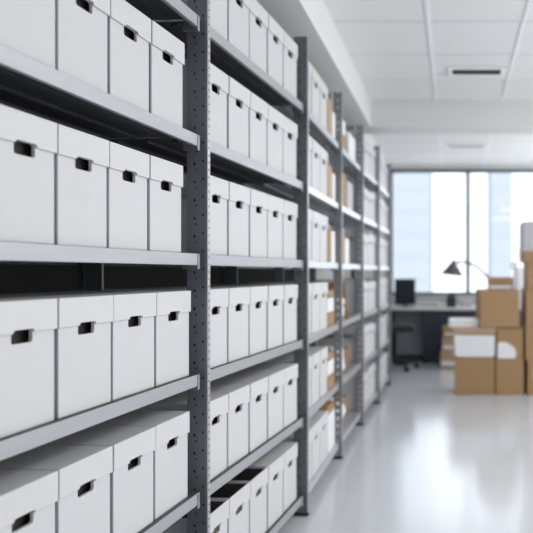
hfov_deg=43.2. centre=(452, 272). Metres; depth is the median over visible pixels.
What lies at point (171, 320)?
box
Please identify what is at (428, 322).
office desk
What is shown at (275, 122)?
box
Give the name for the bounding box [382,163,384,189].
box
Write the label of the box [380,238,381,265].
box
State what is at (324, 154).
box
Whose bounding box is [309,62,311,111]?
box
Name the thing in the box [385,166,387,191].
box
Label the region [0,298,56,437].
box
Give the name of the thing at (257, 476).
box
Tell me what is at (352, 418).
shelving rack
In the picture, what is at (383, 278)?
box
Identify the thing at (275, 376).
box
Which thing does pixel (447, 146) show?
ceiling vent
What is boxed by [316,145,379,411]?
shelving rack
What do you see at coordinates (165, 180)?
box
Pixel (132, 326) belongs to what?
box
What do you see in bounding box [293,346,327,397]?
box
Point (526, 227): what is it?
cardboard box
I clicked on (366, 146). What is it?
box
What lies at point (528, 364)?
cardboard box
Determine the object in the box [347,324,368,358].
box
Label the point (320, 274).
wall
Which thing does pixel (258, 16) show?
box
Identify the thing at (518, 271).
vase
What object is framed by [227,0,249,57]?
box
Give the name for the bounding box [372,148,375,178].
box
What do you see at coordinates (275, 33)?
box
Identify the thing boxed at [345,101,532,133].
ceiling beam
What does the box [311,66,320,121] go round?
box
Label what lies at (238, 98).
box
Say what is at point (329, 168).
cardboard box
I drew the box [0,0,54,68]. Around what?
box
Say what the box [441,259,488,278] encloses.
desk lamp
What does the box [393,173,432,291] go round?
window pane
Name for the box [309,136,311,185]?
box
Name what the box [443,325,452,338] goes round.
cardboard box
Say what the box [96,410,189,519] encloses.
box
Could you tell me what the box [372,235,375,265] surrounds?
box
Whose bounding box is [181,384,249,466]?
box
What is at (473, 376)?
cardboard box
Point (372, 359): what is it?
box
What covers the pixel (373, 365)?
box
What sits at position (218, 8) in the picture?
box
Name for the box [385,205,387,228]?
box
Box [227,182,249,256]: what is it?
box
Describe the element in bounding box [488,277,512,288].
cardboard box
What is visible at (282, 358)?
box
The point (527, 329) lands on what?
cardboard box
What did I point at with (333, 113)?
cardboard box
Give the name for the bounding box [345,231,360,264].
box
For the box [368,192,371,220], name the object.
box
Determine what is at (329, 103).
cardboard box
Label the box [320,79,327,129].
box
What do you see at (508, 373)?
cardboard box
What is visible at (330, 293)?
cardboard box
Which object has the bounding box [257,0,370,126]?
ceiling beam
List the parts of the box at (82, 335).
lid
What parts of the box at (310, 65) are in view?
lid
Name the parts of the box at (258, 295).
lid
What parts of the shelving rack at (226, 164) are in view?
panel, shelf, shelf, shelf, post, shelf, shelf, shelf, post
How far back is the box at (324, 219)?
3.79 m
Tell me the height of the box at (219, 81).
0.283 m
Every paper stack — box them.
[416,302,437,306]
[437,303,445,306]
[459,300,471,306]
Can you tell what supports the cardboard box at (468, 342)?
on the cardboard box at (473, 376)
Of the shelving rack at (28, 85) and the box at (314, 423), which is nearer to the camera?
the shelving rack at (28, 85)
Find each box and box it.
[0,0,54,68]
[0,104,56,244]
[0,292,155,400]
[0,295,112,418]
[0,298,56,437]
[0,445,112,532]
[0,469,57,532]
[43,425,155,532]
[54,124,108,247]
[55,0,109,92]
[60,290,190,385]
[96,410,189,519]
[106,141,148,249]
[106,288,228,367]
[107,0,150,111]
[109,59,228,147]
[136,393,227,479]
[147,155,182,252]
[149,20,184,126]
[153,0,226,38]
[153,287,249,361]
[162,499,228,532]
[176,286,267,355]
[181,174,228,254]
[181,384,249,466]
[210,285,283,349]
[210,376,267,451]
[210,481,249,532]
[224,284,297,344]
[226,369,283,438]
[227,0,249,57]
[227,76,249,157]
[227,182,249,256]
[230,466,267,532]
[244,283,311,334]
[245,363,297,427]
[249,0,267,72]
[249,91,267,165]
[249,189,267,257]
[249,453,283,528]
[261,355,311,407]
[263,282,327,330]
[267,14,283,85]
[267,104,283,172]
[267,195,283,258]
[267,442,297,511]
[281,428,311,480]
[282,200,297,259]
[283,31,297,97]
[283,116,297,178]
[283,351,319,405]
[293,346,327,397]
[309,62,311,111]
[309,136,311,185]
[309,209,311,260]
[309,418,320,477]
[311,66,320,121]
[311,138,320,191]
[311,210,320,260]
[311,283,319,333]
[311,410,327,464]
[316,280,360,313]
[317,326,360,361]
[319,400,334,414]
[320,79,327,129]
[320,147,327,195]
[320,214,327,261]
[327,97,331,134]
[327,164,331,198]
[327,228,330,261]
[327,290,333,297]
[327,297,333,312]
[327,311,334,326]
[327,350,333,361]
[327,358,333,375]
[327,371,334,390]
[327,408,334,453]
[331,229,344,263]
[331,230,334,262]
[331,394,346,417]
[332,111,334,138]
[332,170,345,206]
[332,172,334,200]
[337,119,344,135]
[337,133,345,150]
[337,134,360,167]
[342,373,364,409]
[343,278,382,305]
[345,131,354,159]
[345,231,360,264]
[345,238,348,263]
[346,180,352,210]
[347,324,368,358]
[350,182,360,215]
[351,322,371,354]
[364,141,368,172]
[364,188,368,218]
[364,234,371,264]
[364,235,367,264]
[364,281,371,310]
[364,282,367,311]
[364,318,376,348]
[364,363,375,394]
[364,366,371,399]
[364,371,368,404]
[365,317,382,345]
[367,314,386,340]
[367,358,376,390]
[368,144,371,176]
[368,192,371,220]
[371,192,375,222]
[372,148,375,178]
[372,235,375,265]
[372,281,375,308]
[372,323,375,351]
[380,158,382,185]
[380,198,382,225]
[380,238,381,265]
[380,352,387,377]
[380,355,384,381]
[380,357,382,384]
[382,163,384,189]
[382,201,384,227]
[382,239,384,265]
[382,278,384,304]
[382,317,384,343]
[384,240,387,266]
[384,278,386,303]
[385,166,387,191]
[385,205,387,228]
[440,350,454,368]
[442,336,452,351]
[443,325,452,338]
[453,327,495,357]
[455,358,493,394]
[476,289,518,327]
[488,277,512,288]
[494,356,523,394]
[495,325,522,358]
[519,221,532,262]
[521,288,532,324]
[521,322,532,359]
[523,262,532,288]
[523,357,532,394]
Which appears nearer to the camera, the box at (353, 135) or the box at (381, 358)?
the box at (353, 135)
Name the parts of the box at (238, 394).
lid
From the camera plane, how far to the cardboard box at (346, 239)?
4.59 m
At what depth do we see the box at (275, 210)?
2.86 m
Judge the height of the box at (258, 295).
0.283 m
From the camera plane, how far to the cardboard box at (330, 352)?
4.04 m
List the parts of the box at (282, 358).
lid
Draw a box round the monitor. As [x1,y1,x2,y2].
[395,279,414,306]
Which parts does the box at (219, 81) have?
lid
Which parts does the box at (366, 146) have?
lid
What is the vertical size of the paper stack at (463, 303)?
0.087 m
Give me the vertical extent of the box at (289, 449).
0.283 m
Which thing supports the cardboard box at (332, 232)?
on the shelving rack at (317, 131)
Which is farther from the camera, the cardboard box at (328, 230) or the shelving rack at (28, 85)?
the cardboard box at (328, 230)
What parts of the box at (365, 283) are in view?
lid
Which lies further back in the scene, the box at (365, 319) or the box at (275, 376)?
the box at (365, 319)
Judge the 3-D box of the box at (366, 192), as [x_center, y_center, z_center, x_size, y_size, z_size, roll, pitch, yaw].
[-0.940,-0.596,5.476,0.370,0.263,0.186,0,0,2]
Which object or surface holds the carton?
on the shelving rack at (352, 418)
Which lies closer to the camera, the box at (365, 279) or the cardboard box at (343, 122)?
the cardboard box at (343, 122)
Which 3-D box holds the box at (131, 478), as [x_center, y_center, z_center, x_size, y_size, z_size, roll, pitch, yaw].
[-1.081,0.602,1.781,0.370,0.283,0.204,0,0,4]
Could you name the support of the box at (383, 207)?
on the shelving rack at (346, 227)
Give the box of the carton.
[328,283,348,317]
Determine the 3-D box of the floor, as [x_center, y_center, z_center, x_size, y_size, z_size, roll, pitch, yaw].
[1.240,1.310,3.650,5.720,0.100,11.500,0,0,0]
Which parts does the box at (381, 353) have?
lid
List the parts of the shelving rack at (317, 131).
panel, post, shelf, shelf, shelf, shelf, shelf, shelf, post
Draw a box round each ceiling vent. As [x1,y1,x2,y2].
[446,145,486,148]
[448,67,505,75]
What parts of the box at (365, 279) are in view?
lid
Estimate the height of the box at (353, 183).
0.283 m
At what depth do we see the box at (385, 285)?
6.78 m
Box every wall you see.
[81,227,350,345]
[359,166,532,350]
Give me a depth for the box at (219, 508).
2.29 m
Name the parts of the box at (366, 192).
lid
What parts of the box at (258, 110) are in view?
lid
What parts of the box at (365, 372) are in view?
lid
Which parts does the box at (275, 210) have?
lid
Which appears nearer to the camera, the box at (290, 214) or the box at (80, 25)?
the box at (80, 25)
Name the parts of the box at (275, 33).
lid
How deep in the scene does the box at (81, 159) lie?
1.54 m
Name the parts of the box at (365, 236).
lid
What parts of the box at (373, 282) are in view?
lid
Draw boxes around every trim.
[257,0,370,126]
[333,21,532,159]
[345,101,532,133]
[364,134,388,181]
[424,0,532,165]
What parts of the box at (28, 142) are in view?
lid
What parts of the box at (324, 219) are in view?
lid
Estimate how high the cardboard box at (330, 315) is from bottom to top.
0.090 m
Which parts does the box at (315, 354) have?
lid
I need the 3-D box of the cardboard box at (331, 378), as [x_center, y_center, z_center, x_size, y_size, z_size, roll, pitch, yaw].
[-0.936,0.699,4.040,0.300,0.090,0.221,0,0,0]
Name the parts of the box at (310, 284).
lid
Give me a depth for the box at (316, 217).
3.57 m
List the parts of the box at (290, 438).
lid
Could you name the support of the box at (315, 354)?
on the shelving rack at (317, 131)
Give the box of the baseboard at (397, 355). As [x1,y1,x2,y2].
[380,351,422,356]
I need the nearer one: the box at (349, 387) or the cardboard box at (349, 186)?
the cardboard box at (349, 186)
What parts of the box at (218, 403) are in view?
lid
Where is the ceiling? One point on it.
(357, 38)
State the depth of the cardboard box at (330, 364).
4.01 m
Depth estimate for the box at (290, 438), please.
3.42 m
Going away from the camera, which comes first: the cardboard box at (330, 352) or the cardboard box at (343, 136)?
the cardboard box at (330, 352)
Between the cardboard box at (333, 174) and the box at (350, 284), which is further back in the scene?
the box at (350, 284)
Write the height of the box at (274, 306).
0.283 m
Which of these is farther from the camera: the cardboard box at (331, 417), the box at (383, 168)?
the box at (383, 168)
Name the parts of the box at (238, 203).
lid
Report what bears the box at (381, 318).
on the shelving rack at (346, 227)
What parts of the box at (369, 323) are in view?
lid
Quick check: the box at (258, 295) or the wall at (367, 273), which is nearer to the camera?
the box at (258, 295)
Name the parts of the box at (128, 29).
lid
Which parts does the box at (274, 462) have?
lid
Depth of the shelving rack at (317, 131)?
4.11 m
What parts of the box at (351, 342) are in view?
lid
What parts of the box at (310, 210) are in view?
lid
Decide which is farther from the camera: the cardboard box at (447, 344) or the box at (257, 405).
the cardboard box at (447, 344)
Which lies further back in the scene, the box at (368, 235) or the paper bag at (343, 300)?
the box at (368, 235)
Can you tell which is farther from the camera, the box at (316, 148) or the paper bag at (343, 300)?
the paper bag at (343, 300)
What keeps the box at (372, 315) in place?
on the shelving rack at (346, 227)
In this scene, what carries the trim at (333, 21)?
attached to the ceiling
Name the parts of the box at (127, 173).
lid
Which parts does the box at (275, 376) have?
lid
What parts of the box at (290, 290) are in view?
lid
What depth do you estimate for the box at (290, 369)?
3.07 m
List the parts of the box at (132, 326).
lid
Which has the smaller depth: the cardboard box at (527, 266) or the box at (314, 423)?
the box at (314, 423)
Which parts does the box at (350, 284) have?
lid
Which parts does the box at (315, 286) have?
lid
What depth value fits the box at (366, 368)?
5.66 m
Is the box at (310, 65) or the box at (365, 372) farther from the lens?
the box at (365, 372)
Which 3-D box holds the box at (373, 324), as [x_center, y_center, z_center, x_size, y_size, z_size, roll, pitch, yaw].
[-0.926,0.612,5.869,0.370,0.263,0.186,0,0,2]
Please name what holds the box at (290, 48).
on the shelving rack at (226, 164)
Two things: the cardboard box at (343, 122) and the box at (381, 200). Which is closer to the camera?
the cardboard box at (343, 122)
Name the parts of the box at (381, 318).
lid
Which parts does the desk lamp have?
lamp shade, arm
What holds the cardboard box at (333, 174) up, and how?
on the shelving rack at (317, 131)
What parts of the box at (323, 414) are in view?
lid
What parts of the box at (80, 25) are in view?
lid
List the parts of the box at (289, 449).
lid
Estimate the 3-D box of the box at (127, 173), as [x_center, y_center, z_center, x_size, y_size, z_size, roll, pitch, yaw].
[-1.083,-0.205,1.756,0.370,0.283,0.189,0,0,4]
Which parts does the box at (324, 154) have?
lid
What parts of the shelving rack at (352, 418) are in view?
panel, post, shelf, shelf, shelf, shelf, shelf, shelf, post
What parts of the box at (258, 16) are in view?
lid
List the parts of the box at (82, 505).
lid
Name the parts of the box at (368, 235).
lid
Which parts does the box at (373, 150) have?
lid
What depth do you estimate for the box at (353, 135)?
5.19 m
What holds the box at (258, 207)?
on the shelving rack at (226, 164)
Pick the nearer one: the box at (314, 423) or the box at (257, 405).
the box at (257, 405)
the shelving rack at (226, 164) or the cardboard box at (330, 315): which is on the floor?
the shelving rack at (226, 164)
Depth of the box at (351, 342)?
5.19 m
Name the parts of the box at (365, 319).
lid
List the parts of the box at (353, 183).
lid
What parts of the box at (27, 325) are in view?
lid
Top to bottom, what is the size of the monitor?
0.395 m
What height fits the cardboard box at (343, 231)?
0.240 m
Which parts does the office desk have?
panel, modesty panel, panel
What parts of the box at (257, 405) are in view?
lid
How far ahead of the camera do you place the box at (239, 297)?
2.47 m
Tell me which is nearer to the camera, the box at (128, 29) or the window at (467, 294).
the box at (128, 29)
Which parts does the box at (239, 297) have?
lid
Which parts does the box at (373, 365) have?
lid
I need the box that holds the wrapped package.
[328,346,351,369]
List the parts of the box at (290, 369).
lid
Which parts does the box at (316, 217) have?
lid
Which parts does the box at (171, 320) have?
lid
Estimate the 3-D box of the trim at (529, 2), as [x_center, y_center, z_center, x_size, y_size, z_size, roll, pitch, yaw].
[1.660,-1.587,3.650,3.654,0.006,11.300,0,0,0]
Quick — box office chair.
[388,324,418,371]
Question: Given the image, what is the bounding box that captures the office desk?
[384,305,520,363]
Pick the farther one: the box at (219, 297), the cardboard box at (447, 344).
the cardboard box at (447, 344)
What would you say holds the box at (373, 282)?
on the shelving rack at (350, 175)
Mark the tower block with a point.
(499, 185)
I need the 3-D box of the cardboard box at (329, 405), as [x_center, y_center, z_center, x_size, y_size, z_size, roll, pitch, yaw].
[-0.936,0.883,4.040,0.300,0.070,0.221,0,0,0]
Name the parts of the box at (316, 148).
lid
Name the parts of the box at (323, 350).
lid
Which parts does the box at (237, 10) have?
lid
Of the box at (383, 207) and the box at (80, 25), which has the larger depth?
the box at (383, 207)
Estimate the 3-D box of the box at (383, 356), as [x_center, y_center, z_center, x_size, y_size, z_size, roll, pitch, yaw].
[-0.913,1.012,6.603,0.370,0.263,0.210,0,0,1]
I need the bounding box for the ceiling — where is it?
[323,0,532,165]
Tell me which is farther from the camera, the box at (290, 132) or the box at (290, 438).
the box at (290, 438)
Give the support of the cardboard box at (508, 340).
on the cardboard box at (508, 373)
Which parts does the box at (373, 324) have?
lid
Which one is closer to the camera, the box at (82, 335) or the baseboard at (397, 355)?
the box at (82, 335)
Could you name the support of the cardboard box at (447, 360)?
on the floor
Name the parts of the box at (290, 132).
lid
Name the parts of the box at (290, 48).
lid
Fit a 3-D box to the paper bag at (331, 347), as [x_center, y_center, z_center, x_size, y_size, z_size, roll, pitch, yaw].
[-0.927,0.641,4.552,0.282,0.204,0.228,0,0,1]
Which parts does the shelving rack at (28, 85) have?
panel, post, shelf, shelf, shelf, shelf, shelf, post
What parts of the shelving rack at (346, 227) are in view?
post, shelf, shelf, shelf, shelf, shelf, shelf, post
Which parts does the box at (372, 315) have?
lid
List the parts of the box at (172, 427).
lid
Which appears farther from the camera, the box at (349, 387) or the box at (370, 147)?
the box at (370, 147)
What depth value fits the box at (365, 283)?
5.47 m
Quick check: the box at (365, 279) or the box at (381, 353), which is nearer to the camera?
the box at (365, 279)
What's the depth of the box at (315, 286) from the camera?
3.55 m
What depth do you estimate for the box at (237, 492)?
2.52 m
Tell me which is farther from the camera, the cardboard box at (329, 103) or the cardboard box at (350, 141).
the cardboard box at (350, 141)
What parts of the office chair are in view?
seat, leg, leg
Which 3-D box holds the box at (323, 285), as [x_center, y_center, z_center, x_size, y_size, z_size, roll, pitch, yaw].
[-0.967,0.202,3.799,0.370,0.283,0.209,0,0,1]
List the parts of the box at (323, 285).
lid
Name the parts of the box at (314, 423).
lid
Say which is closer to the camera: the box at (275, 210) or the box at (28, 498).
the box at (28, 498)
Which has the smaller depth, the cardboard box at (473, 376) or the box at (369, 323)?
the box at (369, 323)
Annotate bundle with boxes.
[448,318,478,326]
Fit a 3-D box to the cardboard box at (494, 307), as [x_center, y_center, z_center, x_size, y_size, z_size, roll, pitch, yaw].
[0.465,0.369,6.599,0.406,0.388,0.380,0,0,-5]
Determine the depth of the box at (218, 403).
2.28 m
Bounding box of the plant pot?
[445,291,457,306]
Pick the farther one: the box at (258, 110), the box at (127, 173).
the box at (258, 110)
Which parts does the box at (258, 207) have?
lid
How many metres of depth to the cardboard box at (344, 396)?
4.99 m
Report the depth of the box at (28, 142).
1.36 m
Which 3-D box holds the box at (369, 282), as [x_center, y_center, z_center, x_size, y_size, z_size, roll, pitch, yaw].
[-0.933,0.212,5.673,0.370,0.263,0.186,0,0,2]
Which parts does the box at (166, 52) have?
lid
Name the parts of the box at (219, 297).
lid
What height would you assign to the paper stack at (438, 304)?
0.037 m
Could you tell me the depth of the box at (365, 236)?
5.47 m
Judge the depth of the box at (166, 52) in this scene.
1.93 m
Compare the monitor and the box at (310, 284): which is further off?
the monitor
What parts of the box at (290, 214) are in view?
lid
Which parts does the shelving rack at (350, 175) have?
shelf, shelf, shelf, shelf, shelf, shelf, post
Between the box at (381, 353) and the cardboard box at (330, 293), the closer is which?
the cardboard box at (330, 293)
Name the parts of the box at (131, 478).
lid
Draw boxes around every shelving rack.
[0,0,209,532]
[104,21,308,532]
[221,92,342,492]
[284,124,363,442]
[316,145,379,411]
[342,164,390,391]
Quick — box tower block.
[487,173,511,288]
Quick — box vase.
[511,249,522,306]
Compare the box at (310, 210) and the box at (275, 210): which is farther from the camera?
the box at (310, 210)
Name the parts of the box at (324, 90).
lid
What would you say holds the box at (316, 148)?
on the shelving rack at (317, 131)
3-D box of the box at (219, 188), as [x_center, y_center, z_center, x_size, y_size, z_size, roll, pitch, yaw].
[-1.044,-0.205,2.292,0.370,0.283,0.194,0,0,4]
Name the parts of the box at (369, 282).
lid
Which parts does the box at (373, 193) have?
lid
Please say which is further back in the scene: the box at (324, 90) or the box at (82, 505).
the box at (324, 90)
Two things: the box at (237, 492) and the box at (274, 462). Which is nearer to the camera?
the box at (237, 492)
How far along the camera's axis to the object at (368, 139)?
7.38 m
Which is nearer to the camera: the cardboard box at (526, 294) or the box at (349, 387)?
the box at (349, 387)
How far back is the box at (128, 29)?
1.74 m
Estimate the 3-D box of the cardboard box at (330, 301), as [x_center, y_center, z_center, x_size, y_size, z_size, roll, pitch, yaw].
[-0.936,0.208,4.030,0.300,0.089,0.200,0,0,0]
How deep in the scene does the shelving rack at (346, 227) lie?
7.00 m
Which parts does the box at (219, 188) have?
lid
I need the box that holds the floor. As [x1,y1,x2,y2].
[277,357,532,532]
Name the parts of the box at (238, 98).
lid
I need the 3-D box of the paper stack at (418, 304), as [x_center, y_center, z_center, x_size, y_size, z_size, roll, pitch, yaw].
[-0.372,0.454,8.940,0.310,0.062,0.279,0,0,-2]
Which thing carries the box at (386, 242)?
on the shelving rack at (346, 227)
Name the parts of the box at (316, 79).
lid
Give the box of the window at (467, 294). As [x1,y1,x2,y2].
[391,169,532,297]
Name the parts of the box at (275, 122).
lid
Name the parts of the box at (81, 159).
lid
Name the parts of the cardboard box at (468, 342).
lid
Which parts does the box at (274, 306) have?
lid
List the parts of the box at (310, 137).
lid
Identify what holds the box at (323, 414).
on the shelving rack at (317, 131)
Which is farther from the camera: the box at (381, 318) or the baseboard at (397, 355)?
the baseboard at (397, 355)
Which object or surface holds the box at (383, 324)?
on the shelving rack at (346, 227)
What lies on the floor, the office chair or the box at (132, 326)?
the office chair
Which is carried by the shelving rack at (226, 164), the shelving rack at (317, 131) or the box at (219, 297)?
the box at (219, 297)
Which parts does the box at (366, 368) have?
lid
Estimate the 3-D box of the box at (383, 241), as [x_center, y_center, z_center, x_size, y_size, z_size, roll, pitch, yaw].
[-0.915,-0.205,6.602,0.370,0.283,0.210,0,0,1]
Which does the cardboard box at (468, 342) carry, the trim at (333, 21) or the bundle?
the bundle
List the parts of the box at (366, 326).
lid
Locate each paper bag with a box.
[328,346,344,374]
[328,397,345,426]
[337,298,344,317]
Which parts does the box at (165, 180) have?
lid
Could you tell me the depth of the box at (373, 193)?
5.86 m
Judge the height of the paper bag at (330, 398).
0.253 m
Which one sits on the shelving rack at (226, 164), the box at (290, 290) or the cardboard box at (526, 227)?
the box at (290, 290)
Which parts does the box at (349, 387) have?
lid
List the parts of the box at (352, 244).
lid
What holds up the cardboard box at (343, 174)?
on the shelving rack at (352, 418)
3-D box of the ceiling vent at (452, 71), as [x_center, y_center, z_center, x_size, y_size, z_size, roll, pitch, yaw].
[0.185,-1.582,4.930,0.450,0.014,0.200,0,0,0]

